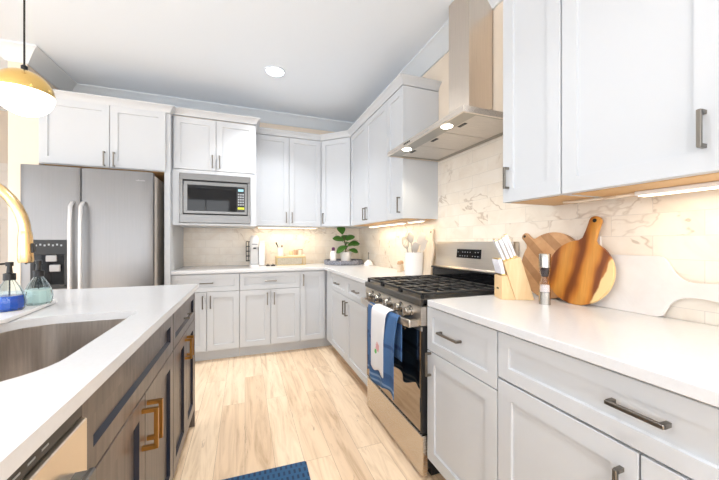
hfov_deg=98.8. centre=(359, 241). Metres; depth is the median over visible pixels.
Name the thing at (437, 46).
trim
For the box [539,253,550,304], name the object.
pepper mill
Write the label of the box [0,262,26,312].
soap bottle
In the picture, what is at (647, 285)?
cutting board
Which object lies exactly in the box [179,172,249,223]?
microwave
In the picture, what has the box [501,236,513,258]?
knife
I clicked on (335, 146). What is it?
upper cabinet
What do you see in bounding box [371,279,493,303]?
cooktop
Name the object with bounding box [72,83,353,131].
trim
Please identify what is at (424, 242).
turner
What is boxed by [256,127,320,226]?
upper cabinet
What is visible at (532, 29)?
upper cabinet
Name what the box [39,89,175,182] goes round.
upper cabinet
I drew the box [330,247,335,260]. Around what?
bottle
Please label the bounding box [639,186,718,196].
diffuser
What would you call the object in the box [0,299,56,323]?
tray
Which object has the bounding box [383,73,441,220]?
upper cabinet
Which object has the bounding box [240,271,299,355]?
base cabinet
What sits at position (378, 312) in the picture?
dish towel
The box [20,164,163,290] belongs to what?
refrigerator
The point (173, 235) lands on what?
end panel
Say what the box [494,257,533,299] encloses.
knife block
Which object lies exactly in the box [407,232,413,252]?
serving spoon
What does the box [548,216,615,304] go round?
cutting board
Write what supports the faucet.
on the countertop at (34, 405)
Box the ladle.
[412,242,418,252]
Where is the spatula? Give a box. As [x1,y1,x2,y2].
[416,232,425,252]
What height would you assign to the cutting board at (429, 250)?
0.389 m
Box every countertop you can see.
[0,284,198,479]
[171,263,410,283]
[427,293,718,407]
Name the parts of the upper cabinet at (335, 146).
crown moulding, door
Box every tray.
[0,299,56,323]
[324,259,362,264]
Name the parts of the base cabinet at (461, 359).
handle, handle, door, drawer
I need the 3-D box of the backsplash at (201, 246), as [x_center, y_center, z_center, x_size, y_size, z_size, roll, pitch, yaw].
[-1.005,0.036,3.871,2.123,0.486,0.008,0,0,-20]
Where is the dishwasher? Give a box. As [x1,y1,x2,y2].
[7,405,95,479]
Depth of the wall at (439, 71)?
1.95 m
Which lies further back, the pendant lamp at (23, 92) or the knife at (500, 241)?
the knife at (500, 241)
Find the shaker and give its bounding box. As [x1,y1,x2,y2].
[397,261,401,271]
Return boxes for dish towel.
[367,302,401,399]
[371,304,397,377]
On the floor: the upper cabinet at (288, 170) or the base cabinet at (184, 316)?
the base cabinet at (184, 316)
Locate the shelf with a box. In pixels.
[275,256,305,265]
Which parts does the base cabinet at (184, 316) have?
door, drawer, handle, handle, door, handle, panel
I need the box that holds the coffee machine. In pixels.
[246,235,264,266]
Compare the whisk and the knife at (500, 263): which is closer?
the knife at (500, 263)
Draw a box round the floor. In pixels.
[173,345,444,479]
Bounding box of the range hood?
[387,0,502,161]
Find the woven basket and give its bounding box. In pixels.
[276,257,301,264]
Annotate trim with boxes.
[0,39,76,91]
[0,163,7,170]
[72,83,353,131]
[354,0,502,122]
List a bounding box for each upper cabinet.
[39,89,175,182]
[172,107,260,228]
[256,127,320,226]
[317,130,368,227]
[348,92,406,225]
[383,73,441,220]
[503,0,606,205]
[562,0,718,197]
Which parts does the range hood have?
underside frame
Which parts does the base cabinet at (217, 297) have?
door, drawer, door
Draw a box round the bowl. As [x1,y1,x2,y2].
[407,232,413,242]
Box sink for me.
[0,319,124,381]
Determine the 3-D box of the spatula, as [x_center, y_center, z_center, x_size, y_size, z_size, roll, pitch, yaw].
[0.495,0.088,2.624,0.143,0.344,0.011,0,0,9]
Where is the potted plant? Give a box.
[333,227,359,260]
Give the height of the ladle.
0.260 m
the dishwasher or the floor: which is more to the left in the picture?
the dishwasher
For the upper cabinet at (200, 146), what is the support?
attached to the wall at (265, 125)
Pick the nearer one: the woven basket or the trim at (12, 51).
the trim at (12, 51)
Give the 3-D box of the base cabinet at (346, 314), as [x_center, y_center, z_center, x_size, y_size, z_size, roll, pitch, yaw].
[0.132,0.751,2.938,0.654,0.882,1.257,0,0,-20]
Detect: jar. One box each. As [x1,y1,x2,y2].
[298,249,302,254]
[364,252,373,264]
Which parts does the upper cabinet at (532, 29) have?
handle, door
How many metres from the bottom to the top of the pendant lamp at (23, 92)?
1.043 m
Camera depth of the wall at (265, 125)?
3.91 m
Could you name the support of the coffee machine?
on the countertop at (360, 273)
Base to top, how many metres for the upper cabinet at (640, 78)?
1.100 m
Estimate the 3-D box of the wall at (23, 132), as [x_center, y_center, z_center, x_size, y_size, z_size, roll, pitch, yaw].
[-3.053,-0.197,3.311,0.203,2.780,1.665,0,0,-20]
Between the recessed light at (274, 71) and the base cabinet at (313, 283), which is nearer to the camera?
the recessed light at (274, 71)
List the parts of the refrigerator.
freezer door, spout, handle, handle, fresh food door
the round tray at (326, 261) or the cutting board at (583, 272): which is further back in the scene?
the round tray at (326, 261)
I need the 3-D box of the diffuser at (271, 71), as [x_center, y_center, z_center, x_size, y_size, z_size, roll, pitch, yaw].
[-0.785,-1.584,2.866,0.156,0.004,0.156,0,0,-20]
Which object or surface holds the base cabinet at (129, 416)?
on the floor
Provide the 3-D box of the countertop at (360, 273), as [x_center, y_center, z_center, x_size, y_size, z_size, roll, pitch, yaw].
[-0.673,0.294,2.976,2.122,0.030,1.900,0,0,-20]
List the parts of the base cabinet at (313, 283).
door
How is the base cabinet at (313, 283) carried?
on the floor
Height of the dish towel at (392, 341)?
0.458 m
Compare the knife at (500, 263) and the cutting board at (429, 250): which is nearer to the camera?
the knife at (500, 263)
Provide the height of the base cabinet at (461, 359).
0.882 m
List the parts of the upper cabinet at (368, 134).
door, crown moulding, door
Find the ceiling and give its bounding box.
[0,0,453,122]
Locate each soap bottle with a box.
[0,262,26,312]
[24,260,53,305]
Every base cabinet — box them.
[80,314,172,479]
[172,273,239,360]
[173,292,194,477]
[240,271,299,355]
[299,270,331,348]
[327,271,367,385]
[425,306,500,479]
[498,331,718,479]
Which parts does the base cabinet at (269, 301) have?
door, drawer, door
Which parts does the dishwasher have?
door, handle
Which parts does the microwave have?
door glass, door frame, control panel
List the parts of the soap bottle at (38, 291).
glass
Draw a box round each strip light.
[257,226,316,228]
[369,222,406,227]
[407,219,424,222]
[563,181,718,203]
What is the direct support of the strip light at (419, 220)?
attached to the upper cabinet at (412, 101)
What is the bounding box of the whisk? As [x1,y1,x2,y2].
[402,237,408,252]
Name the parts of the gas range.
knob, knob, knob, handle, door glass, trim, control panel, storage drawer, oven door, knob, knob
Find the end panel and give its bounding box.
[164,172,182,284]
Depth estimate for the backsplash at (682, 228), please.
1.51 m
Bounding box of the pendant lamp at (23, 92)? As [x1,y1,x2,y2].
[0,0,55,116]
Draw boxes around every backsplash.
[183,227,358,265]
[359,135,718,325]
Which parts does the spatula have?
blade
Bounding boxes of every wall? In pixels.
[0,111,7,163]
[8,61,57,284]
[172,115,332,266]
[388,1,714,325]
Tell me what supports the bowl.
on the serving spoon
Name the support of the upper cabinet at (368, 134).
attached to the wall at (439, 71)
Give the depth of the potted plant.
3.85 m
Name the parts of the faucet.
spout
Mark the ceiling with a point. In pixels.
(337, 57)
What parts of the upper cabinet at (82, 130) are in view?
door, handle, crown moulding, door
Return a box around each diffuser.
[266,67,283,75]
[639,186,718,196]
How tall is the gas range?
1.193 m
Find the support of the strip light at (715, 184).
attached to the upper cabinet at (640, 78)
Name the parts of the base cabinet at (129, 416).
door, handle, handle, door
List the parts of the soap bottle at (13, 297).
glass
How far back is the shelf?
3.69 m
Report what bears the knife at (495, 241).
in the knife block
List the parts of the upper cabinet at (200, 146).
door, crown moulding, door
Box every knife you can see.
[494,240,505,260]
[497,258,505,274]
[498,238,509,259]
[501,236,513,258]
[503,234,516,257]
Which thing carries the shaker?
on the countertop at (360, 273)
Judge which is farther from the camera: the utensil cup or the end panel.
the utensil cup
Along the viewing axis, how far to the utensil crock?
2.56 m
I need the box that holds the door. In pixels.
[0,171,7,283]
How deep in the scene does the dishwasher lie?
0.54 m
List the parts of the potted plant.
pot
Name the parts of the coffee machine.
water tank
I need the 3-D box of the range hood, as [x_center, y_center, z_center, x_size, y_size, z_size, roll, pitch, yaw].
[0.575,-1.115,2.004,0.458,0.940,0.867,0,0,-20]
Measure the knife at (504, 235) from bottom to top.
0.117 m
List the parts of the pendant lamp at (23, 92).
cord, glass globe, lamp shade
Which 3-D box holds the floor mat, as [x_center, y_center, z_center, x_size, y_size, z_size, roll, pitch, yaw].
[-0.381,1.185,1.238,0.450,0.014,0.750,0,0,-19]
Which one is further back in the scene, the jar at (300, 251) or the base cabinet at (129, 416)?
the jar at (300, 251)
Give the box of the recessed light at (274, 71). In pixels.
[264,66,285,76]
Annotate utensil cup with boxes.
[277,247,283,255]
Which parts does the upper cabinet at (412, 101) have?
door, handle, crown moulding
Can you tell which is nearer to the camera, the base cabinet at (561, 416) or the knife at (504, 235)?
the base cabinet at (561, 416)
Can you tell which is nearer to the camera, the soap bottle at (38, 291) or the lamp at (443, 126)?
the soap bottle at (38, 291)
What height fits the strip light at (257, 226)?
0.019 m
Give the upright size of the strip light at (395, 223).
0.019 m
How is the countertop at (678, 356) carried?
on the base cabinet at (561, 416)
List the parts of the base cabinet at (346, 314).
door, drawer, handle, drawer, door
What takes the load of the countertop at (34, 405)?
on the cabinet
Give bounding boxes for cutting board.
[423,228,434,274]
[522,232,574,298]
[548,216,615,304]
[590,254,718,316]
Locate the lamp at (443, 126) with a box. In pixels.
[441,124,452,128]
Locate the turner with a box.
[420,239,427,252]
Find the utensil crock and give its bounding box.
[404,252,423,275]
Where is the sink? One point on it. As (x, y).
(28, 350)
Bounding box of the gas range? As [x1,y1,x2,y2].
[361,242,518,476]
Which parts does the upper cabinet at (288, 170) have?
door, crown moulding, door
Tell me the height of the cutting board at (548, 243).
0.330 m
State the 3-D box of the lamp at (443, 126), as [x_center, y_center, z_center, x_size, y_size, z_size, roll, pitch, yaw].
[0.491,-0.650,1.735,0.068,0.008,0.068,0,0,-20]
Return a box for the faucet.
[0,183,35,262]
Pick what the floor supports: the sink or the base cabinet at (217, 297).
the base cabinet at (217, 297)
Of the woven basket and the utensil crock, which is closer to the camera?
the utensil crock
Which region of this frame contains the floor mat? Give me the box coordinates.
[223,461,310,479]
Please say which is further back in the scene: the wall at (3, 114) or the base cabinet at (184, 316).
the wall at (3, 114)

